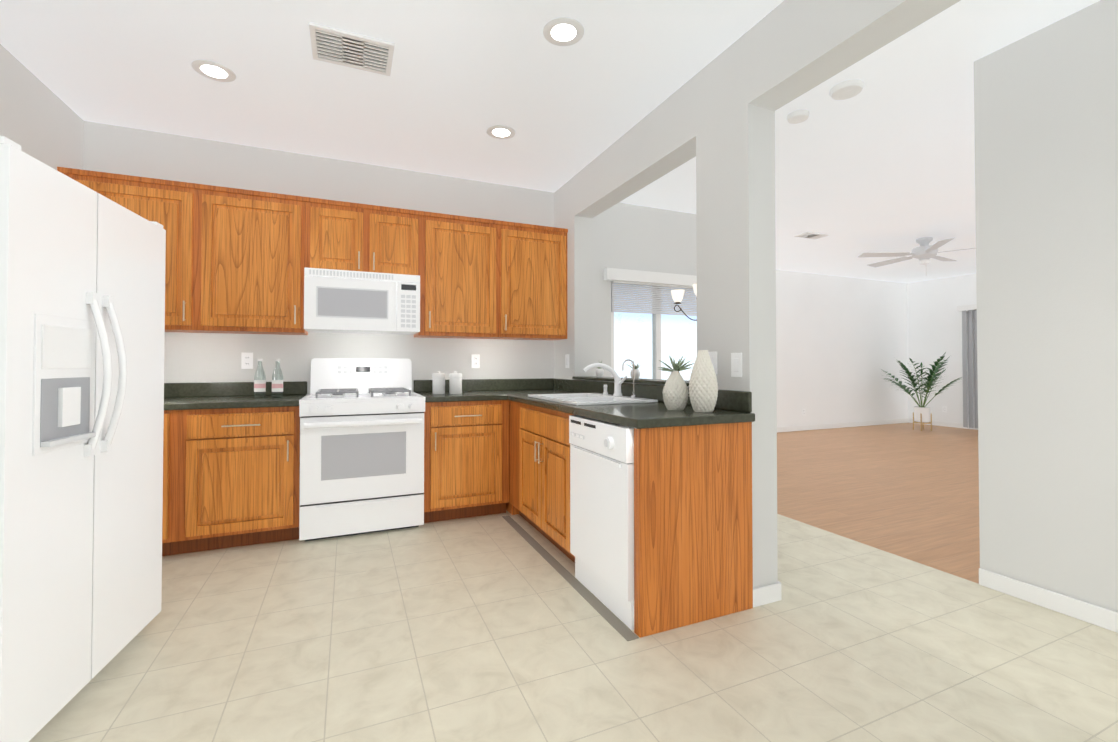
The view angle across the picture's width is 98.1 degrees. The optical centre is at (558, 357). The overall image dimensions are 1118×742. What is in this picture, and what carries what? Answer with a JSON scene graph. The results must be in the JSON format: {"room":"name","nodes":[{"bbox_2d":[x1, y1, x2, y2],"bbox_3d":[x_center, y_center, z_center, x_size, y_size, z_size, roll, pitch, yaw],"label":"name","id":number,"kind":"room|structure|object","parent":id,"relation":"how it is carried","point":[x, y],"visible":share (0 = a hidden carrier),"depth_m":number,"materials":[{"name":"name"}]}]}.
{"room":"kitchen","nodes":[
{"label":"kitchen","id":0,"kind":"room"},
{"bbox_2d":[0,44,87,169],"bbox_3d":[-1.932,-0.224,0.244,0.150,2.740,6.600,0,-1,-23],"label":"wall","id":1,"kind":"structure","parent":0,"point":[32,116],"depth_m":2.71,"materials":[{"name":"paint"}]},
{"bbox_2d":[84,122,551,394],"bbox_3d":[-1.618,-0.172,3.895,3.330,2.740,0.150,0,-1,-23],"label":"wall","id":2,"kind":"structure","parent":0,"point":[188,357],"depth_m":3.71,"materials":[{"name":"paint"}]},
{"bbox_2d":[57,167,200,332],"bbox_3d":[-2.734,-0.650,3.161,0.690,0.945,0.319,0,-1,-23],"label":"upper cabinet","id":3,"kind":"object","parent":2,"relation":"attached to","point":[176,205],"depth_m":3.10,"materials":[{"name":"brown wood"}]},
{"bbox_2d":[241,353,252,368],"bbox_3d":[-2.264,0.022,3.525,0.072,0.118,0.007,0,-1,-23],"label":"electrical outlet","id":4,"kind":"object","parent":2,"relation":"attached to","point":[246,360],"visible":1,"depth_m":3.52,"materials":[{"name":"white plastic"}]},
{"bbox_2d":[197,184,308,334],"bbox_3d":[-2.130,-0.646,3.422,0.625,0.945,0.319,0,-1,-23],"label":"upper cabinet","id":5,"kind":"object","parent":2,"relation":"attached to","point":[237,261],"depth_m":3.28,"materials":[{"name":"brown wood"}]},
{"bbox_2d":[309,197,420,278],"bbox_3d":[-1.488,-0.865,3.704,0.776,0.499,0.319,0,-1,-23],"label":"upper cabinet","id":6,"kind":"object","parent":2,"relation":"attached to","point":[343,235],"depth_m":3.57,"materials":[{"name":"brown wood"}]},
{"bbox_2d":[304,267,419,334],"bbox_3d":[-1.469,-0.403,3.654,0.770,0.422,0.412,0,-1,-23],"label":"microwave","id":7,"kind":"object","parent":6,"relation":"attached to","point":[348,301],"visible":1,"depth_m":3.47,"materials":[{"name":"white"}]},
{"bbox_2d":[414,211,500,338],"bbox_3d":[-0.843,-0.638,3.980,0.629,0.945,0.319,0,-1,-23],"label":"upper cabinet","id":8,"kind":"object","parent":2,"relation":"attached to","point":[460,281],"depth_m":3.84,"materials":[{"name":"brown wood"}]},
{"bbox_2d":[472,354,479,367],"bbox_3d":[-0.720,0.032,4.194,0.072,0.118,0.007,0,-1,-23],"label":"electrical outlet","id":9,"kind":"object","parent":2,"relation":"attached to","point":[475,360],"visible":1,"depth_m":4.19,"materials":[{"name":"white plastic"}]},
{"bbox_2d":[501,221,567,339],"bbox_3d":[-0.268,-0.634,4.230,0.624,0.945,0.319,0,-1,-23],"label":"upper cabinet","id":10,"kind":"object","parent":2,"relation":"attached to","point":[533,257],"depth_m":4.09,"materials":[{"name":"brown wood"}]},
{"bbox_2d":[0,0,1099,283],"bbox_3d":[3.126,-1.598,3.493,12.000,0.100,8.500,0,-1,-23],"label":"ceiling","id":11,"kind":"structure","parent":0,"point":[884,160],"depth_m":2.85,"materials":[{"name":"paint"}]},
{"bbox_2d":[191,60,235,81],"bbox_3d":[-1.876,-1.557,2.642,0.200,0.003,0.200,0,-1,-23],"label":"recessed light","id":12,"kind":"object","parent":11,"relation":"in","point":[212,70],"visible":1,"depth_m":2.63,"materials":[{"name":"white"}]},
{"bbox_2d":[309,22,394,75],"bbox_3d":[-1.047,-1.556,2.467,0.380,0.012,0.280,0,-1,-23],"label":"ceiling vent","id":13,"kind":"object","parent":11,"relation":"in","point":[347,49],"visible":1,"depth_m":2.45,"materials":[{"name":"white metal"}]},
{"bbox_2d":[486,125,515,138],"bbox_3d":[-0.398,-1.547,3.337,0.200,0.003,0.200,0,-1,-23],"label":"recessed light","id":14,"kind":"object","parent":11,"relation":"in","point":[500,132],"visible":1,"depth_m":3.33,"materials":[{"name":"white plastic"}]},
{"bbox_2d":[543,17,583,45],"bbox_3d":[0.022,-1.561,2.331,0.200,0.003,0.200,0,-1,-23],"label":"recessed light","id":15,"kind":"object","parent":11,"relation":"in","point":[563,31],"visible":1,"depth_m":2.32,"materials":[{"name":"white plastic"}]},
{"bbox_2d":[671,284,696,320],"bbox_3d":[1.378,-0.931,4.295,0.682,1.205,0.688,0,-1,-23],"label":"chandelier","id":16,"kind":"object","parent":11,"relation":"hanging from","point":[677,296],"visible":0.19,"depth_m":4.35,"materials":[{"name":"grey metal"}]},
{"bbox_2d":[787,110,808,123],"bbox_3d":[1.529,-1.534,3.104,0.130,0.038,0.130,0,-1,-23],"label":"smoke detector","id":17,"kind":"object","parent":11,"relation":"attached to","point":[797,116],"visible":0.98,"depth_m":3.07,"materials":[{"name":"white plastic"}]},
{"bbox_2d":[794,232,828,239],"bbox_3d":[3.119,-1.505,5.996,0.360,0.012,0.200,0,-1,-23],"label":"ceiling vent","id":18,"kind":"object","parent":11,"relation":"in","point":[810,235],"visible":1,"depth_m":5.97,"materials":[{"name":"white metal"}]},
{"bbox_2d":[830,79,863,99],"bbox_3d":[1.660,-1.538,2.802,0.170,0.038,0.170,0,-1,-23],"label":"smoke detector","id":19,"kind":"object","parent":11,"relation":"attached to","point":[846,89],"visible":1,"depth_m":2.77,"materials":[{"name":"white plastic"}]},
{"bbox_2d":[857,237,975,267],"bbox_3d":[4.653,-1.274,6.195,1.509,0.468,1.513,0,-1,-23],"label":"ceiling fan","id":20,"kind":"object","parent":11,"relation":"hanging from","point":[924,252],"visible":0.98,"depth_m":6.14,"materials":[{"name":"white"}]},
{"bbox_2d":[29,510,1117,741],"bbox_3d":[0.188,1.209,1.143,4.770,0.100,6.600,0,-1,-23],"label":"floor","id":21,"kind":"structure","parent":0,"point":[491,628],"depth_m":1.89,"materials":[{"name":"beige tile"}]},
{"bbox_2d":[0,136,165,741],"bbox_3d":[-1.935,0.285,1.626,0.800,1.758,0.880,0,-1,-17],"label":"refrigerator","id":22,"kind":"object","parent":21,"relation":"on","point":[82,304],"visible":1,"depth_m":1.56,"materials":[{"name":"white metal"}]},
{"bbox_2d":[162,410,177,555],"bbox_3d":[-2.676,0.748,2.997,0.680,0.872,0.627,0,-1,-23],"label":"base cabinet","id":23,"kind":"object","parent":21,"relation":"on","point":[169,518],"depth_m":2.85,"materials":[{"name":"brown wood"}]},
{"bbox_2d":[178,406,299,553],"bbox_3d":[-2.074,0.751,3.258,0.634,0.872,0.627,0,-1,-23],"label":"base cabinet","id":24,"kind":"object","parent":21,"relation":"on","point":[231,477],"depth_m":2.97,"materials":[{"name":"brown wood"}]},
{"bbox_2d":[164,381,306,409],"bbox_3d":[-2.384,0.242,3.126,1.315,0.140,0.636,0,-1,-23],"label":"countertop","id":25,"kind":"structure","parent":24,"relation":"on","point":[214,395],"depth_m":3.34,"materials":[{"name":"black stone"}]},
{"bbox_2d":[254,359,265,397],"bbox_3d":[-2.055,0.141,3.336,0.070,0.266,0.070,0,-1,-23],"label":"bottle","id":26,"kind":"object","parent":25,"relation":"on","point":[259,386],"visible":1,"depth_m":3.32,"materials":[{"name":"clear glass"}]},
{"bbox_2d":[272,359,282,397],"bbox_3d":[-1.933,0.141,3.334,0.070,0.266,0.070,0,-1,-23],"label":"bottle","id":27,"kind":"object","parent":25,"relation":"on","point":[277,385],"visible":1,"depth_m":3.31,"materials":[{"name":"clear glass"}]},
{"bbox_2d":[299,358,424,540],"bbox_3d":[-1.398,0.596,3.477,0.774,1.189,0.712,0,-1,-23],"label":"stove","id":28,"kind":"object","parent":21,"relation":"on","point":[361,445],"visible":1,"depth_m":3.23,"materials":[{"name":"white metal"}]},
{"bbox_2d":[424,400,508,522],"bbox_3d":[-0.774,0.759,3.803,0.628,0.873,0.661,0,-1,-23],"label":"base cabinet","id":29,"kind":"object","parent":21,"relation":"on","point":[466,459],"visible":0.92,"depth_m":3.53,"materials":[{"name":"brown wood"}]},
{"bbox_2d":[414,379,503,401],"bbox_3d":[-0.801,0.252,3.809,0.579,0.140,0.644,0,-1,-23],"label":"countertop","id":30,"kind":"structure","parent":29,"relation":"on","point":[472,389],"depth_m":3.99,"materials":[{"name":"black stone"}]},
{"bbox_2d":[432,371,444,393],"bbox_3d":[-0.928,0.192,3.748,0.098,0.175,0.098,0,-1,-23],"label":"canister","id":31,"kind":"object","parent":30,"relation":"on","point":[438,382],"visible":1,"depth_m":3.71,"materials":[{"name":"white ceramic"}]},
{"bbox_2d":[449,371,461,393],"bbox_3d":[-0.798,0.192,3.749,0.098,0.175,0.098,0,-1,-23],"label":"canister","id":32,"kind":"object","parent":30,"relation":"on","point":[455,382],"visible":1,"depth_m":3.71,"materials":[{"name":"white ceramic"}]},
{"bbox_2d":[506,400,572,515],"bbox_3d":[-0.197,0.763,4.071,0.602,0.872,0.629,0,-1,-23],"label":"base cabinet","id":33,"kind":"object","parent":21,"relation":"on","point":[539,445],"depth_m":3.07,"materials":[{"name":"brown wood"}]},
{"bbox_2d":[504,378,754,428],"bbox_3d":[0.127,0.243,3.241,0.674,0.140,2.423,0,-1,-23],"label":"countertop","id":34,"kind":"structure","parent":33,"relation":"on","point":[732,406],"depth_m":2.49,"materials":[{"name":"black stone"}]},
{"bbox_2d":[528,393,657,404],"bbox_3d":[0.186,0.353,3.160,0.538,0.193,0.800,0,-1,-23],"label":"sink","id":35,"kind":"object","parent":34,"relation":"in","point":[585,398],"visible":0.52,"depth_m":3.13,"materials":[{"name":"white ceramic"}]},
{"bbox_2d":[583,359,637,397],"bbox_3d":[0.301,0.133,3.197,0.276,0.245,0.406,0,-1,-23],"label":"faucet","id":36,"kind":"object","parent":34,"relation":"on","point":[618,381],"visible":1,"depth_m":3.22,"materials":[{"name":"white metal"}]},
{"bbox_2d":[658,356,693,410],"bbox_3d":[0.585,0.122,2.423,0.208,0.278,0.195,0,-1,-23],"label":"vase","id":37,"kind":"object","parent":34,"relation":"on","point":[675,393],"visible":1,"depth_m":2.39,"materials":[{"name":"beige ceramic"}]},
{"bbox_2d":[689,350,717,412],"bbox_3d":[0.693,0.112,2.331,0.136,0.295,0.136,0,-1,-23],"label":"vase","id":38,"kind":"object","parent":34,"relation":"on","point":[703,389],"visible":1,"depth_m":2.29,"materials":[{"name":"beige ceramic"}]},
{"bbox_2d":[502,515,638,640],"bbox_3d":[-0.048,1.181,2.834,0.056,0.002,1.790,0,-1,-23],"label":"strip","id":39,"kind":"object","parent":21,"relation":"on","point":[609,616],"visible":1,"depth_m":2.49,"materials":[{"name":"grey"}]},
{"bbox_2d":[569,415,633,629],"bbox_3d":[0.450,0.741,2.454,0.664,0.864,0.584,0,-1,-23],"label":"dishwasher","id":40,"kind":"object","parent":21,"relation":"on","point":[602,502],"visible":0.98,"depth_m":2.26,"materials":[{"name":"white metal"}]},
{"bbox_2d":[552,0,1117,612],"bbox_3d":[1.288,-0.204,1.640,0.172,2.740,6.300,0,-1,-23],"label":"wall","id":41,"kind":"structure","parent":0,"point":[1040,286],"depth_m":2.38,"materials":[{"name":"paint"}]},
{"bbox_2d":[565,354,568,367],"bbox_3d":[0.070,0.032,4.215,0.008,0.118,0.072,0,-1,-23],"label":"light switch","id":42,"kind":"object","parent":41,"relation":"attached to","point":[566,361],"visible":1,"depth_m":4.21,"materials":[{"name":"white plastic"}]},
{"bbox_2d":[572,376,689,385],"bbox_3d":[0.516,0.159,3.401,0.206,0.021,1.562,0,-1,-23],"label":"sill","id":43,"kind":"structure","parent":41,"relation":"attached to","point":[650,381],"depth_m":3.26,"materials":[{"name":"black stone"}]},
{"bbox_2d":[596,361,603,376],"bbox_3d":[0.316,0.085,3.861,0.108,0.140,0.112,0,-1,-23],"label":"pot","id":44,"kind":"object","parent":43,"relation":"on","point":[599,372],"visible":0.71,"depth_m":3.84,"materials":[{"name":"white ceramic"}]},
{"bbox_2d":[626,361,640,378],"bbox_3d":[0.528,0.080,3.378,0.096,0.134,0.087,0,-1,-23],"label":"pot","id":45,"kind":"object","parent":43,"relation":"on","point":[637,373],"visible":0.79,"depth_m":3.36,"materials":[{"name":"white ceramic"}]},
{"bbox_2d":[604,268,696,380],"bbox_3d":[1.114,-0.287,5.011,1.490,1.138,0.160,0,-1,-23],"label":"nook window","id":46,"kind":"structure","parent":41,"relation":"in","point":[654,284],"depth_m":4.93,"materials":[{"name":"white"}]},
{"bbox_2d":[709,352,716,373],"bbox_3d":[0.799,0.028,2.534,0.008,0.118,0.072,0,-1,-23],"label":"light switch","id":47,"kind":"object","parent":41,"relation":"attached to","point":[713,356],"visible":0.42,"depth_m":2.52,"materials":[{"name":"white plastic"}]},
{"bbox_2d":[731,353,741,376],"bbox_3d":[0.868,0.036,2.376,0.008,0.118,0.072,0,-1,-23],"label":"light switch","id":48,"kind":"object","parent":41,"relation":"attached to","point":[736,364],"visible":1,"depth_m":2.37,"materials":[{"name":"white plastic"}]},
{"bbox_2d":[754,581,781,601],"bbox_3d":[0.597,1.149,3.447,0.014,0.084,2.399,0,-1,-23],"label":"baseboard","id":49,"kind":"structure","parent":41,"relation":"attached to","point":[773,591],"depth_m":2.33,"materials":[{"name":"white wood"}]},
{"bbox_2d":[777,418,908,432],"bbox_3d":[4.227,1.219,8.392,5.750,0.084,0.014,0,-1,-23],"label":"baseboard","id":50,"kind":"structure","parent":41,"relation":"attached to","point":[894,421],"depth_m":8.75,"materials":[{"name":"white wood"}]},
{"bbox_2d":[909,418,977,429],"bbox_3d":[7.767,1.205,7.439,0.014,0.084,4.500,0,-1,-23],"label":"baseboard","id":51,"kind":"structure","parent":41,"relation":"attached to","point":[938,423],"depth_m":8.90,"materials":[{"name":"white wood"}]},
{"bbox_2d":[957,304,977,427],"bbox_3d":[7.537,0.144,7.861,0.108,2.160,1.830,0,-1,-23],"label":"vertical blinds","id":52,"kind":"object","parent":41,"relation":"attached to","point":[965,308],"visible":0.17,"depth_m":8.56,"materials":[{"name":"white"}]},
{"bbox_2d":[979,568,1117,632],"bbox_3d":[2.902,1.112,0.861,0.012,0.084,3.620,0,-1,-23],"label":"baseboard","id":53,"kind":"structure","parent":41,"relation":"attached to","point":[1062,604],"depth_m":2.26,"materials":[{"name":"white"}]},
{"bbox_2d":[777,423,979,583],"bbox_3d":[5.314,1.255,4.401,7.230,0.100,8.500,0,-1,-23],"label":"floor","id":54,"kind":"structure","parent":0,"point":[905,490],"depth_m":4.47,"materials":[{"name":"brown wood"}]},
{"bbox_2d":[883,353,966,430],"bbox_3d":[6.310,0.583,8.507,1.152,1.360,1.338,0,-1,-23],"label":"potted palm","id":55,"kind":"object","parent":54,"relation":"on","point":[921,413],"visible":1,"depth_m":8.36,"materials":[{"name":"green plant"}]},
{"label":"outside","id":56,"kind":"structure","parent":0,"visible":0},
{"bbox_2d":[614,283,696,379],"bbox_3d":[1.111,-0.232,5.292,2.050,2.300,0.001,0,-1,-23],"label":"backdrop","id":57,"kind":"structure","parent":56,"point":[641,335],"depth_m":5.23,"materials":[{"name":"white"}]}
]}

